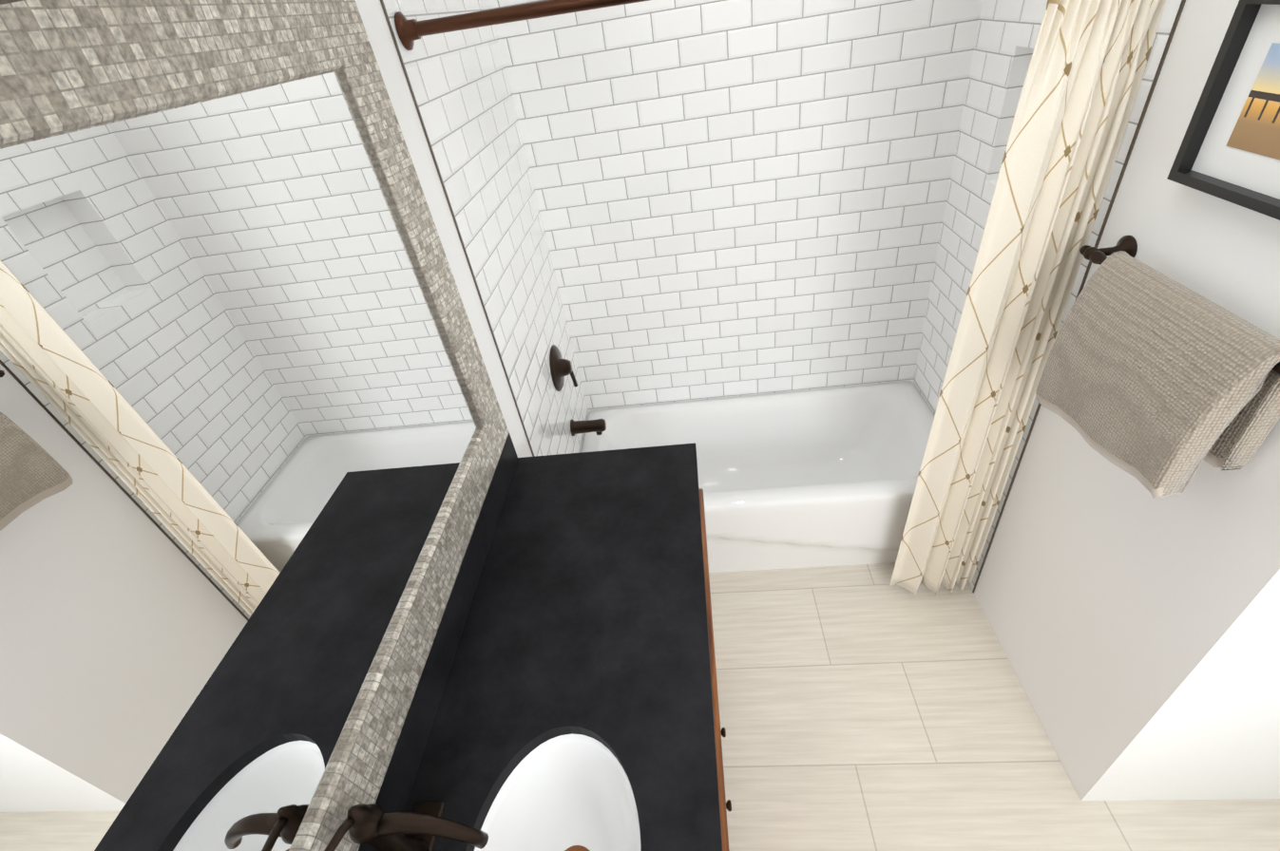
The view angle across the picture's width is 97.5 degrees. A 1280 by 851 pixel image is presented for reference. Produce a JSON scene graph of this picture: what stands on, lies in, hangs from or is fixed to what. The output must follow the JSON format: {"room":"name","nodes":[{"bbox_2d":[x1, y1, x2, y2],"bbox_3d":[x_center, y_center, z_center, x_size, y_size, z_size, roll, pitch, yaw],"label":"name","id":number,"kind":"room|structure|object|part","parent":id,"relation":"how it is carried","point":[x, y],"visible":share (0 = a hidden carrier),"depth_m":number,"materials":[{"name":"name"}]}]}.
{"room":"bathroom","nodes":[
{"label":"bathroom","id":0,"kind":"room"},
{"bbox_2d":[355,0,589,458],"bbox_3d":[-0.455,0.345,0.862,0.100,2.281,3.482,-5,37,7],"label":"wall","id":1,"kind":"structure","parent":0,"point":[459,81],"depth_m":1.52,"materials":[{"name":"white tile"}]},
{"bbox_2d":[0,0,22,4],"bbox_3d":[-0.442,-0.387,0.361,0.166,0.180,0.512,-5,37,7],"label":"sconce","id":2,"kind":"object","parent":1,"relation":"attached to","point":[2,2],"visible":1,"depth_m":0.41,"materials":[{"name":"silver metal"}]},
{"bbox_2d":[0,0,508,850],"bbox_3d":[-0.432,0.015,0.706,0.034,0.900,1.152,-5,37,7],"label":"mirror","id":3,"kind":"object","parent":1,"relation":"attached to","point":[253,431],"visible":1,"depth_m":0.59,"materials":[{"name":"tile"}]},
{"bbox_2d":[549,344,577,391],"bbox_3d":[-0.282,-0.209,2.088,0.059,0.188,0.172,-5,37,7],"label":"shower valve","id":4,"kind":"object","parent":1,"relation":"attached to","point":[561,368],"visible":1,"depth_m":2.06,"materials":[{"name":"brown metal"}]},
{"bbox_2d":[570,419,606,436],"bbox_3d":[-0.205,0.006,2.250,0.136,0.074,0.068,-5,37,7],"label":"tub spout","id":5,"kind":"object","parent":1,"relation":"attached to","point":[599,427],"visible":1,"depth_m":2.23,"materials":[{"name":"brown metal"}]},
{"bbox_2d":[394,0,1165,595],"bbox_3d":[0.364,-0.112,1.552,1.441,1.878,0.141,-5,37,7],"label":"rail","id":6,"kind":"object","parent":1,"relation":"attached to","point":[1080,89],"visible":1,"depth_m":1.28,"materials":[{"name":"beige fabric"}]},
{"bbox_3d":[0.241,-0.811,1.020,1.441,0.104,0.141,-5,37,7],"label":"rod","id":7,"kind":"part","parent":6,"relation":"part of","materials":[{"name":"brown metal"}]},
{"bbox_2d":[888,0,1165,595],"bbox_3d":[0.932,-0.132,1.518,0.283,1.793,0.115,-5,37,7],"label":"curtain","id":8,"kind":"object","parent":6,"relation":"hanging from","point":[1089,60],"depth_m":1.30,"materials":[{"name":"fabric"}]},
{"bbox_2d":[489,0,982,412],"bbox_3d":[0.422,-0.756,2.109,1.543,2.281,0.100,-5,37,7],"label":"wall","id":9,"kind":"structure","parent":0,"point":[739,198],"depth_m":1.97,"materials":[{"name":"tile"}]},
{"bbox_2d":[708,562,1279,850],"bbox_3d":[0.754,1.192,1.455,2.209,0.100,3.482,-5,37,7],"label":"floor","id":10,"kind":"structure","parent":0,"point":[865,708],"depth_m":1.69,"materials":[{"name":"tile"}]},
{"bbox_2d":[324,432,731,850],"bbox_3d":[-0.067,0.710,1.243,0.512,1.141,1.173,-5,37,7],"label":"bathroom vanity","id":11,"kind":"object","parent":10,"relation":"on","point":[565,697],"visible":0.98,"depth_m":0.99,"materials":[{"name":"black stone"}]},
{"bbox_2d":[324,802,488,850],"bbox_3d":[-0.283,0.541,0.736,0.168,0.208,0.151,-5,37,7],"label":"faucet","id":12,"kind":"object","parent":11,"relation":"on","point":[379,826],"depth_m":0.72,"materials":[{"name":"brown metal"}]},
{"bbox_2d":[454,726,649,850],"bbox_3d":[-0.113,0.684,0.834,0.271,0.124,0.399,-5,37,7],"label":"sink","id":13,"kind":"object","parent":11,"relation":"in","point":[568,792],"depth_m":0.93,"materials":[{"name":"white ceramic"}]},
{"bbox_2d":[581,381,934,573],"bbox_3d":[0.487,0.228,2.365,1.435,0.403,0.678,-5,37,7],"label":"bathtub","id":14,"kind":"object","parent":10,"relation":"on","point":[813,478],"visible":0.6,"depth_m":2.42,"materials":[{"name":"white ceramic"}]},
{"bbox_2d":[912,0,1279,761],"bbox_3d":[1.108,-0.371,1.444,0.100,2.281,1.372,-5,37,7],"label":"wall","id":15,"kind":"structure","parent":0,"point":[1095,561],"depth_m":1.36,"materials":[{"name":"white paint"}]},
{"bbox_2d":[380,0,1185,592],"bbox_3d":[0.340,-0.230,1.436,1.442,2.279,0.006,-5,37,7],"label":"trim","id":16,"kind":"structure","parent":15,"relation":"attached to","point":[1161,63],"depth_m":1.22,"materials":[{"name":"grey metal"}]},
{"bbox_2d":[1035,235,1279,498],"bbox_3d":[0.963,-0.094,1.064,0.148,0.346,0.595,-5,37,7],"label":"towel rail","id":17,"kind":"object","parent":15,"relation":"attached to","point":[1155,383],"visible":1,"depth_m":0.98,"materials":[{"name":"beige fabric"}]},
{"bbox_2d":[1166,0,1279,220],"bbox_3d":[0.957,-0.458,0.807,0.036,0.274,0.340,-5,37,7],"label":"picture frame","id":18,"kind":"object","parent":15,"relation":"attached to","point":[1229,150],"visible":1,"depth_m":0.90,"materials":[{"name":"black"}]},
{"bbox_2d":[1060,457,1279,801],"bbox_3d":[1.360,0.052,0.828,0.666,2.281,0.100,-5,37,7],"label":"wall","id":19,"kind":"structure","parent":0,"point":[1189,708],"depth_m":1.20,"materials":[{"name":"white paint"}]}
]}

